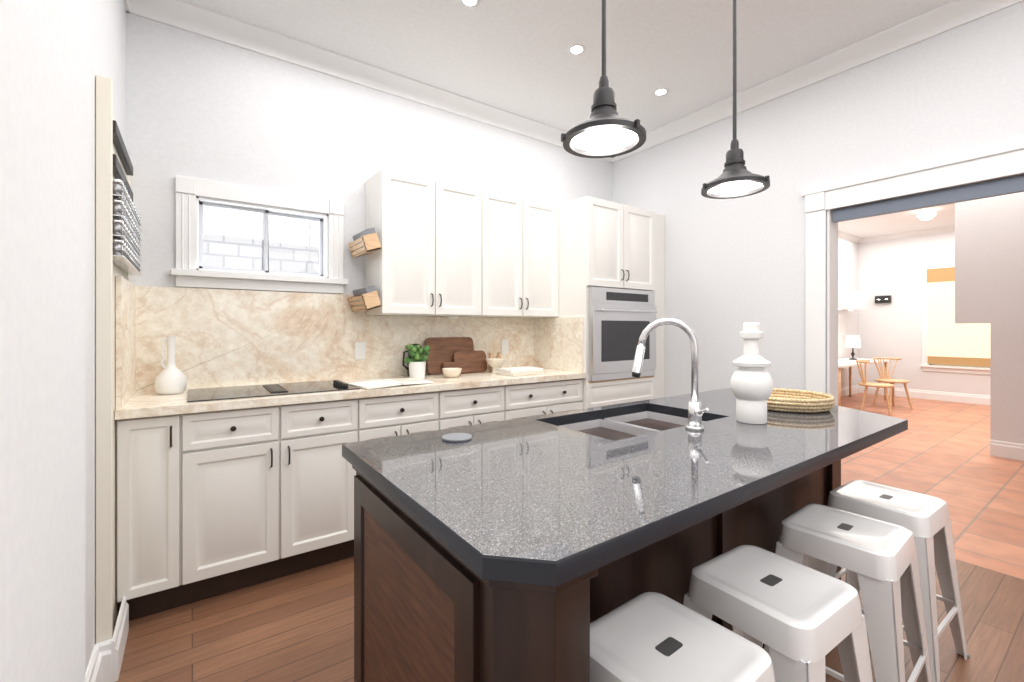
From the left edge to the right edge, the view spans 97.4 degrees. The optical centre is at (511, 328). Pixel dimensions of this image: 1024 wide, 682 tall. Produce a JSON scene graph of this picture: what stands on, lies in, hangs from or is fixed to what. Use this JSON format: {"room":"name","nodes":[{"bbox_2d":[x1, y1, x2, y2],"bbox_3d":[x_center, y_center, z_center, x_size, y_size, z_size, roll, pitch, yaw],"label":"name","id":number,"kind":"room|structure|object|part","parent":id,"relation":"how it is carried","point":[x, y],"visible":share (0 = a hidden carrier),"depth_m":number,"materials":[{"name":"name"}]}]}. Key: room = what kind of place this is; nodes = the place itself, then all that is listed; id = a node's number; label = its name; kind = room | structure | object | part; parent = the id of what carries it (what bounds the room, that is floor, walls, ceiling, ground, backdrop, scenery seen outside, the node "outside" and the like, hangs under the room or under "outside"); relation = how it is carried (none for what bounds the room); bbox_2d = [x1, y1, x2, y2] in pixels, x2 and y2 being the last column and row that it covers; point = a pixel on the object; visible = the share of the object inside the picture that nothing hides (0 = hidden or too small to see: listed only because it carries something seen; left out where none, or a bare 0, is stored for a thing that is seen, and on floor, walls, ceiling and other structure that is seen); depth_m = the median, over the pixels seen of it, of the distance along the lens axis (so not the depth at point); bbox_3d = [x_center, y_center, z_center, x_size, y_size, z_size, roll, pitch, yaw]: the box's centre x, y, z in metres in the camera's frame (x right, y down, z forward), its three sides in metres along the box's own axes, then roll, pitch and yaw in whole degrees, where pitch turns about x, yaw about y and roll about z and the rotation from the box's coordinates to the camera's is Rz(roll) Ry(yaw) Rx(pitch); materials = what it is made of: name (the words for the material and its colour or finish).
{"room":"kitchen","nodes":[
{"label":"kitchen","id":0,"kind":"room"},
{"bbox_2d":[0,0,84,681],"bbox_3d":[0.191,-0.245,-0.631,0.150,3.050,3.150,0,0,-35],"label":"wall","id":1,"kind":"structure","parent":0,"point":[42,340],"depth_m":0.50,"materials":[{"name":"paint"}]},
{"bbox_2d":[85,596,128,681],"bbox_3d":[1.204,1.205,1.038,3.735,0.150,4.697,0,0,-35],"label":"baseboard","id":2,"kind":"structure","parent":1,"relation":"attached to","point":[105,662],"depth_m":1.62,"materials":[{"name":"white wood"}]},
{"bbox_2d":[124,0,151,18],"bbox_3d":[-0.455,-1.718,0.235,0.100,0.105,5.310,0,0,-35],"label":"crown molding","id":3,"kind":"structure","parent":1,"relation":"attached to","point":[141,8],"depth_m":2.38,"materials":[{"name":"white"}]},
{"bbox_2d":[85,0,125,673],"bbox_3d":[-0.557,-0.245,0.162,0.150,3.050,5.610,0,0,-35],"label":"wall","id":4,"kind":"structure","parent":0,"point":[105,38],"depth_m":1.57,"materials":[{"name":"paint"}]},
{"bbox_2d":[126,12,611,317],"bbox_3d":[-0.494,-0.245,3.556,3.885,3.050,0.150,0,0,-35],"label":"wall","id":5,"kind":"structure","parent":0,"point":[203,107],"depth_m":2.81,"materials":[{"name":"paint"}]},
{"bbox_2d":[171,175,347,293],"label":"kitchen window","id":6,"kind":"structure","parent":5,"relation":"in","point":[193,195],"depth_m":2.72,"materials":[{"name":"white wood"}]},
{"bbox_2d":[355,342,365,358],"bbox_3d":[-1.028,0.152,3.052,0.070,0.115,0.008,0,0,-35],"label":"electrical outlet plate","id":7,"kind":"object","parent":5,"relation":"attached to","point":[360,350],"depth_m":3.05,"materials":[{"name":"white plastic"}]},
{"bbox_2d":[348,228,381,311],"bbox_3d":[-0.955,-0.368,2.904,0.124,0.519,0.300,0,0,-35],"label":"crates","id":8,"kind":"object","parent":5,"relation":"attached to","point":[365,242],"visible":0.98,"depth_m":2.80,"materials":[{"name":"brown wood"}]},
{"bbox_2d":[148,0,611,161],"bbox_3d":[-0.477,-1.718,3.415,3.510,0.105,0.100,0,0,-35],"label":"crown molding","id":9,"kind":"structure","parent":5,"relation":"attached to","point":[220,27],"depth_m":2.93,"materials":[{"name":"white paint"}]},
{"bbox_2d":[365,169,484,316],"bbox_3d":[-0.613,-0.550,3.176,0.740,0.920,0.328,0,0,-35],"label":"upper cabinet","id":10,"kind":"object","parent":5,"relation":"attached to","point":[450,250],"depth_m":3.01,"materials":[{"name":"white wood"}]},
{"bbox_2d":[501,340,508,353],"bbox_3d":[-0.058,0.152,3.742,0.070,0.115,0.008,0,0,-35],"label":"electrical outlet plate","id":11,"kind":"object","parent":5,"relation":"attached to","point":[504,343],"depth_m":3.74,"materials":[{"name":"white plastic"}]},
{"bbox_2d":[485,190,558,317],"bbox_3d":[-0.011,-0.550,3.604,0.738,0.920,0.328,0,0,-35],"label":"upper cabinet","id":12,"kind":"object","parent":5,"relation":"attached to","point":[522,234],"depth_m":3.46,"materials":[{"name":"white wood"}]},
{"bbox_2d":[838,231,861,242],"bbox_3d":[3.980,-1.728,6.828,7.200,0.084,0.080,0,0,-35],"label":"crown molding","id":13,"kind":"structure","parent":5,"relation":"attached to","point":[849,237],"depth_m":8.56,"materials":[{"name":"white wood"}]},
{"bbox_2d":[841,385,859,396],"bbox_3d":[3.971,1.200,6.859,7.180,0.160,0.018,0,0,-35],"label":"baseboard","id":14,"kind":"structure","parent":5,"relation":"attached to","point":[855,389],"depth_m":8.69,"materials":[{"name":"white"}]},
{"bbox_2d":[183,0,954,237],"bbox_3d":[4.199,-1.820,3.168,11.385,0.100,6.600,0,0,-35],"label":"ceiling","id":15,"kind":"structure","parent":0,"point":[515,57],"depth_m":2.79,"materials":[{"name":"paint"}]},
{"bbox_2d":[459,0,479,7],"bbox_3d":[-0.228,-1.767,2.427,0.114,0.006,0.114,0,0,43],"label":"recessed light","id":16,"kind":"object","parent":15,"relation":"in","point":[466,3],"depth_m":2.45,"materials":[{"name":"white"}]},
{"bbox_2d":[568,44,585,55],"bbox_3d":[0.411,-1.767,2.856,0.114,0.006,0.114,0,0,43],"label":"recessed light","id":17,"kind":"object","parent":15,"relation":"in","point":[576,49],"depth_m":2.85,"materials":[{"name":"white plastic"}]},
{"bbox_2d":[561,0,645,157],"bbox_3d":[0.295,-1.179,1.432,0.260,1.177,0.268,0,0,-35],"label":"pendant lamp","id":18,"kind":"object","parent":15,"relation":"hanging from","point":[604,130],"visible":1,"depth_m":1.41,"materials":[{"name":"grey metal"}]},
{"bbox_2d":[653,88,668,95],"bbox_3d":[1.115,-1.767,3.369,0.114,0.006,0.114,0,0,43],"label":"recessed light","id":19,"kind":"object","parent":15,"relation":"in","point":[661,91],"depth_m":3.37,"materials":[{"name":"white plastic"}]},
{"bbox_2d":[701,0,769,198],"bbox_3d":[0.939,-1.175,1.889,0.260,1.187,0.268,0,0,-35],"label":"pendant lamp","id":20,"kind":"object","parent":15,"relation":"hanging from","point":[736,178],"visible":1,"depth_m":1.88,"materials":[{"name":"grey metal"}]},
{"bbox_2d":[917,210,935,219],"bbox_3d":[6.236,-1.698,6.762,0.220,0.140,0.220,0,0,-35],"label":"ceiling light","id":21,"kind":"object","parent":15,"relation":"attached to","point":[926,214],"visible":1,"depth_m":6.71,"materials":[{"name":"white"}]},
{"bbox_2d":[116,556,1023,681],"bbox_3d":[0.965,1.330,1.244,3.885,0.100,5.610,0,0,-35],"label":"floor","id":22,"kind":"structure","parent":0,"point":[297,627],"depth_m":1.87,"materials":[{"name":"brown wood"}]},
{"bbox_2d":[96,75,130,642],"bbox_3d":[-1.746,0.186,2.003,0.045,2.192,0.928,0,0,-35],"label":"door frame","id":23,"kind":"structure","parent":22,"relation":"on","point":[108,270],"depth_m":1.63,"materials":[{"name":"white wood"}]},
{"bbox_2d":[113,120,132,200],"bbox_3d":[-1.717,-0.715,1.982,0.024,0.174,0.620,0,0,-35],"label":"rail","id":24,"kind":"object","parent":23,"relation":"attached to","point":[121,149],"visible":0.6,"depth_m":1.89,"materials":[{"name":"grey metal"}]},
{"bbox_2d":[113,178,141,275],"bbox_3d":[-1.699,-0.414,1.982,0.054,0.291,0.760,0,0,-35],"label":"spice rack","id":25,"kind":"object","parent":23,"relation":"attached to","point":[127,230],"visible":0.88,"depth_m":1.81,"materials":[{"name":"silver metal"}]},
{"bbox_2d":[114,276,186,620],"bbox_3d":[-1.733,0.527,2.191,0.242,1.504,0.640,0,0,-35],"label":"base cabinet","id":26,"kind":"object","parent":22,"relation":"on","point":[150,411],"depth_m":1.99,"materials":[{"name":"white wood"}]},
{"bbox_3d":[-1.771,0.189,2.336,0.136,0.300,0.136,0,0,-35],"label":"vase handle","id":27,"kind":"part","parent":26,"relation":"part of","materials":[{"name":"white ceramic"}]},
{"bbox_2d":[186,288,361,604],"bbox_3d":[-1.330,0.527,2.477,0.785,1.504,0.640,0,0,-35],"label":"base cabinet","id":28,"kind":"object","parent":22,"relation":"on","point":[216,498],"depth_m":2.33,"materials":[{"name":"white wood"}]},
{"bbox_2d":[187,380,359,402],"bbox_3d":[-1.306,0.325,2.476,0.780,0.029,0.490,0,0,-35],"label":"cooktop","id":29,"kind":"object","parent":28,"relation":"in","point":[218,393],"visible":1,"depth_m":2.40,"materials":[{"name":"black glass"}]},
{"bbox_2d":[362,311,445,440],"bbox_3d":[-0.811,0.527,2.846,0.489,1.504,0.640,0,0,-35],"label":"base cabinet","id":30,"kind":"object","parent":22,"relation":"on","point":[398,410],"depth_m":2.77,"materials":[{"name":"white"}]},
{"bbox_2d":[348,378,432,389],"bbox_3d":[-0.733,0.328,2.718,0.427,0.018,0.270,0,0,-43],"label":"open magazine","id":31,"kind":"object","parent":30,"relation":"on","point":[374,384],"visible":0.95,"depth_m":2.66,"materials":[{"name":"white paper"}]},
{"bbox_2d":[446,317,509,428],"bbox_3d":[-0.412,0.527,3.129,0.488,1.504,0.640,0,0,-35],"label":"base cabinet","id":32,"kind":"object","parent":22,"relation":"on","point":[475,398],"depth_m":3.02,"materials":[{"name":"white wood"}]},
{"bbox_2d":[402,344,421,375],"bbox_3d":[-0.708,0.224,3.196,0.152,0.230,0.110,0,0,-35],"label":"kettle","id":33,"kind":"object","parent":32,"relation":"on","point":[409,356],"visible":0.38,"depth_m":3.17,"materials":[{"name":"black metal"}]},
{"bbox_2d":[404,344,429,378],"bbox_3d":[-0.630,0.223,3.033,0.175,0.232,0.160,0,0,-35],"label":"plant pot","id":34,"kind":"object","parent":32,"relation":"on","point":[417,364],"visible":1,"depth_m":2.99,"materials":[{"name":"white ceramic"}]},
{"bbox_2d":[442,368,461,377],"bbox_3d":[-0.414,0.309,3.104,0.136,0.060,0.136,0,0,-35],"label":"bowl","id":35,"kind":"object","parent":32,"relation":"on","point":[451,372],"visible":1,"depth_m":3.06,"materials":[{"name":"beige ceramic"}]},
{"bbox_2d":[425,337,486,374],"bbox_3d":[-0.413,0.202,3.378,0.480,0.268,0.115,0,0,-35],"label":"cutting boards","id":36,"kind":"object","parent":32,"relation":"on","point":[452,352],"visible":0.79,"depth_m":3.36,"materials":[{"name":"brown wood"}]},
{"bbox_2d":[510,317,585,419],"bbox_3d":[0.084,0.527,3.482,0.729,1.504,0.640,0,0,-35],"label":"base cabinet","id":37,"kind":"object","parent":22,"relation":"on","point":[554,345],"depth_m":3.50,"materials":[{"name":"white"}]},
{"bbox_2d":[488,352,496,370],"bbox_3d":[-0.165,0.265,3.563,0.048,0.148,0.047,0,0,-35],"label":"salt","id":38,"kind":"object","parent":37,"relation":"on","point":[492,356],"depth_m":3.55,"materials":[{"name":"brown wood"}]},
{"bbox_2d":[486,358,505,372],"bbox_3d":[-0.124,0.286,3.420,0.156,0.105,0.156,0,0,-35],"label":"pedestal bowl","id":39,"kind":"object","parent":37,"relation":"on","point":[494,363],"visible":0.81,"depth_m":3.38,"materials":[{"name":"beige ceramic"}]},
{"bbox_2d":[495,366,544,376],"bbox_3d":[0.059,0.317,3.318,0.314,0.044,0.230,0,0,-35],"label":"books","id":40,"kind":"object","parent":37,"relation":"on","point":[518,371],"visible":0.98,"depth_m":3.25,"materials":[{"name":"beige paper"}]},
{"bbox_2d":[353,464,840,681],"bbox_3d":[0.733,0.845,1.769,2.435,0.870,0.905,0,0,-35],"label":"kitchen island","id":41,"kind":"object","parent":22,"relation":"on","point":[419,615],"depth_m":1.09,"materials":[{"name":"brown wood"}]},
{"bbox_2d":[342,388,907,607],"bbox_3d":[0.734,0.390,1.767,2.474,0.040,0.950,0,0,-35],"label":"island countertop","id":42,"kind":"structure","parent":41,"relation":"on","point":[532,507],"depth_m":1.14,"materials":[{"name":"grey stone"}]},
{"bbox_2d":[442,433,471,441],"bbox_3d":[-0.184,0.365,1.501,0.100,0.008,0.100,0,0,-35],"label":"coaster","id":43,"kind":"object","parent":42,"relation":"on","point":[457,437],"visible":0.94,"depth_m":1.48,"materials":[{"name":"grey"}]},
{"bbox_2d":[566,408,687,435],"bbox_3d":[0.504,0.489,1.855,0.702,0.182,0.412,0,0,-35],"label":"sink","id":44,"kind":"object","parent":42,"relation":"in","point":[625,422],"depth_m":2.05,"materials":[{"name":"silver metal"}]},
{"bbox_2d":[632,318,708,430],"bbox_3d":[0.593,0.166,1.639,0.198,0.407,0.247,0,0,-35],"label":"faucet","id":45,"kind":"object","parent":42,"relation":"on","point":[695,412],"visible":1,"depth_m":1.64,"materials":[{"name":"silver metal"}]},
{"bbox_2d":[731,323,772,423],"bbox_3d":[0.946,0.174,1.776,0.148,0.390,0.148,0,0,-35],"label":"ribbed vase","id":46,"kind":"object","parent":42,"relation":"on","point":[751,384],"visible":1,"depth_m":1.73,"materials":[{"name":"white ceramic"}]},
{"bbox_2d":[767,388,834,412],"bbox_3d":[1.284,0.337,2.112,0.389,0.062,0.389,0,0,-35],"label":"basket tray","id":47,"kind":"object","parent":42,"relation":"on","point":[791,400],"visible":0.79,"depth_m":1.96,"materials":[{"name":"beige wicker"}]},
{"bbox_2d":[549,196,664,408],"bbox_3d":[0.817,0.136,3.941,0.998,2.291,0.740,0,0,-35],"label":"tall cabinet","id":48,"kind":"object","parent":22,"relation":"on","point":[612,274],"visible":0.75,"depth_m":3.60,"materials":[{"name":"white wood"}]},
{"bbox_2d":[590,592,774,681],"bbox_3d":[0.334,0.975,0.955,0.404,0.610,0.404,0,0,-37],"label":"stool","id":49,"kind":"object","parent":22,"relation":"on","point":[650,637],"visible":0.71,"depth_m":0.95,"materials":[{"name":"white paint"}]},
{"bbox_2d":[683,545,872,681],"bbox_3d":[0.695,0.975,1.206,0.404,0.610,0.404,0,0,-33],"label":"stool","id":50,"kind":"object","parent":22,"relation":"on","point":[801,621],"visible":0.92,"depth_m":1.13,"materials":[{"name":"white paint"}]},
{"bbox_2d":[764,504,931,681],"bbox_3d":[1.134,0.975,1.529,0.404,0.610,0.404,0,0,-38],"label":"stool","id":51,"kind":"object","parent":22,"relation":"on","point":[879,557],"visible":0.83,"depth_m":1.44,"materials":[{"name":"white paint"}]},
{"bbox_2d":[827,480,969,681],"bbox_3d":[1.499,0.975,1.801,0.404,0.610,0.404,0,0,-34],"label":"stool","id":52,"kind":"object","parent":22,"relation":"on","point":[925,519],"visible":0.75,"depth_m":1.73,"materials":[{"name":"white paint"}]},
{"bbox_2d":[612,1,1023,396],"bbox_3d":[2.653,-0.245,2.352,0.150,3.050,5.460,0,0,-35],"label":"wall","id":53,"kind":"structure","parent":0,"point":[733,266],"depth_m":3.19,"materials":[{"name":"paint"}]},
{"bbox_2d":[608,0,1023,162],"bbox_3d":[2.507,-1.718,2.340,0.100,0.105,5.310,0,0,-35],"label":"crown molding","id":54,"kind":"structure","parent":53,"relation":"attached to","point":[951,15],"depth_m":2.90,"materials":[{"name":"white paint"}]},
{"bbox_2d":[801,142,1023,405],"bbox_3d":[2.661,0.171,2.310,0.185,2.218,2.059,0,0,-35],"label":"trim","id":55,"kind":"structure","parent":53,"relation":"attached to","point":[988,164],"depth_m":2.99,"materials":[{"name":"white wood"}]},
{"bbox_2d":[833,175,1023,222],"bbox_3d":[2.643,-0.745,2.297,0.030,0.080,1.723,0,0,-35],"label":"track rail","id":56,"kind":"object","parent":53,"relation":"attached to","point":[1004,186],"visible":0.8,"depth_m":2.58,"materials":[{"name":"silver metal"}]},
{"bbox_2d":[838,238,857,387],"bbox_3d":[3.975,-0.245,6.965,7.350,3.050,0.150,0,0,-35],"label":"wall","id":57,"kind":"structure","parent":0,"point":[847,276],"depth_m":8.62,"materials":[{"name":"paint"}]},
{"bbox_2d":[838,288,866,309],"bbox_3d":[5.803,-0.503,7.975,1.700,0.334,0.318,0,0,-35],"label":"shelf","id":58,"kind":"object","parent":57,"relation":"attached to","point":[851,299],"visible":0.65,"depth_m":7.92,"materials":[{"name":"white wood"}]},
{"bbox_2d":[858,231,989,395],"bbox_3d":[8.778,-0.245,6.422,0.150,3.050,6.300,0,0,-35],"label":"wall","id":59,"kind":"structure","parent":0,"point":[893,268],"depth_m":8.39,"materials":[{"name":"paint"}]},
{"bbox_2d":[875,295,891,302],"bbox_3d":[7.088,-0.550,8.595,0.083,0.140,0.240,0,0,-35],"label":"sconce","id":60,"kind":"object","parent":59,"relation":"attached to","point":[884,299],"visible":1,"depth_m":8.57,"materials":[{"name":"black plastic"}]},
{"bbox_2d":[862,226,954,242],"bbox_3d":[8.710,-1.728,6.319,0.080,0.084,6.210,0,0,-35],"label":"crown molding","id":61,"kind":"structure","parent":59,"relation":"attached to","point":[950,228],"depth_m":8.27,"materials":[{"name":"white"}]},
{"bbox_2d":[860,386,989,404],"bbox_3d":[8.718,1.200,6.361,0.018,0.160,6.270,0,0,-35],"label":"baseboard","id":62,"kind":"structure","parent":59,"relation":"attached to","point":[900,392],"depth_m":7.98,"materials":[{"name":"white"}]},
{"bbox_2d":[920,263,989,374],"bbox_3d":[7.740,-0.180,7.770,0.140,1.900,1.020,0,0,-35],"label":"room window","id":63,"kind":"structure","parent":59,"relation":"in","point":[925,366],"depth_m":8.09,"materials":[{"name":"white wood"}]},
{"bbox_2d":[927,267,989,366],"bbox_3d":[7.703,-0.210,7.744,0.020,1.700,0.840,0,0,-35],"label":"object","id":64,"kind":"structure","parent":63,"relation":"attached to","point":[951,341],"depth_m":7.85,"materials":[{"name":"beige"}]},
{"bbox_2d":[841,393,1023,579],"bbox_3d":[5.782,1.330,4.293,7.500,0.100,6.600,0,0,-35],"label":"floor","id":65,"kind":"structure","parent":0,"point":[939,449],"depth_m":4.02,"materials":[{"name":"tile"}]},
{"bbox_2d":[838,358,888,405],"bbox_3d":[5.636,0.920,7.606,2.200,0.720,0.630,0,0,-35],"label":"table","id":66,"kind":"object","parent":65,"relation":"on","point":[845,363],"visible":0.6,"depth_m":7.50,"materials":[{"name":"white wood"}]},
{"bbox_2d":[845,336,860,359],"bbox_3d":[6.047,0.349,7.978,0.220,0.420,0.220,0,0,-35],"label":"table lamp","id":67,"kind":"object","parent":66,"relation":"on","point":[853,342],"visible":1,"depth_m":7.91,"materials":[{"name":"white fabric"}]},
{"bbox_2d":[855,360,894,416],"bbox_3d":[5.410,0.883,6.709,0.461,0.799,0.461,0,0,40],"label":"chair","id":68,"kind":"object","parent":65,"relation":"on","point":[885,386],"visible":0.94,"depth_m":6.67,"materials":[{"name":"brown wood"}]},
{"bbox_2d":[872,357,912,409],"bbox_3d":[6.097,0.883,7.231,0.461,0.799,0.461,0,0,0],"label":"chair","id":69,"kind":"object","parent":65,"relation":"on","point":[891,390],"visible":0.96,"depth_m":7.33,"materials":[{"name":"brown wood"}]},
{"bbox_2d":[955,192,1023,443],"bbox_3d":[5.933,-0.245,3.088,0.150,3.050,4.160,0,0,-35],"label":"wall","id":70,"kind":"structure","parent":0,"point":[989,259],"depth_m":4.48,"materials":[{"name":"paint"}]},
{"bbox_2d":[990,439,1023,460],"bbox_3d":[5.940,1.200,2.933,0.018,0.160,3.900,0,0,-35],"label":"baseboard","id":71,"kind":"structure","parent":70,"relation":"attached to","point":[1008,450],"depth_m":4.43,"materials":[{"name":"white"}]}
]}

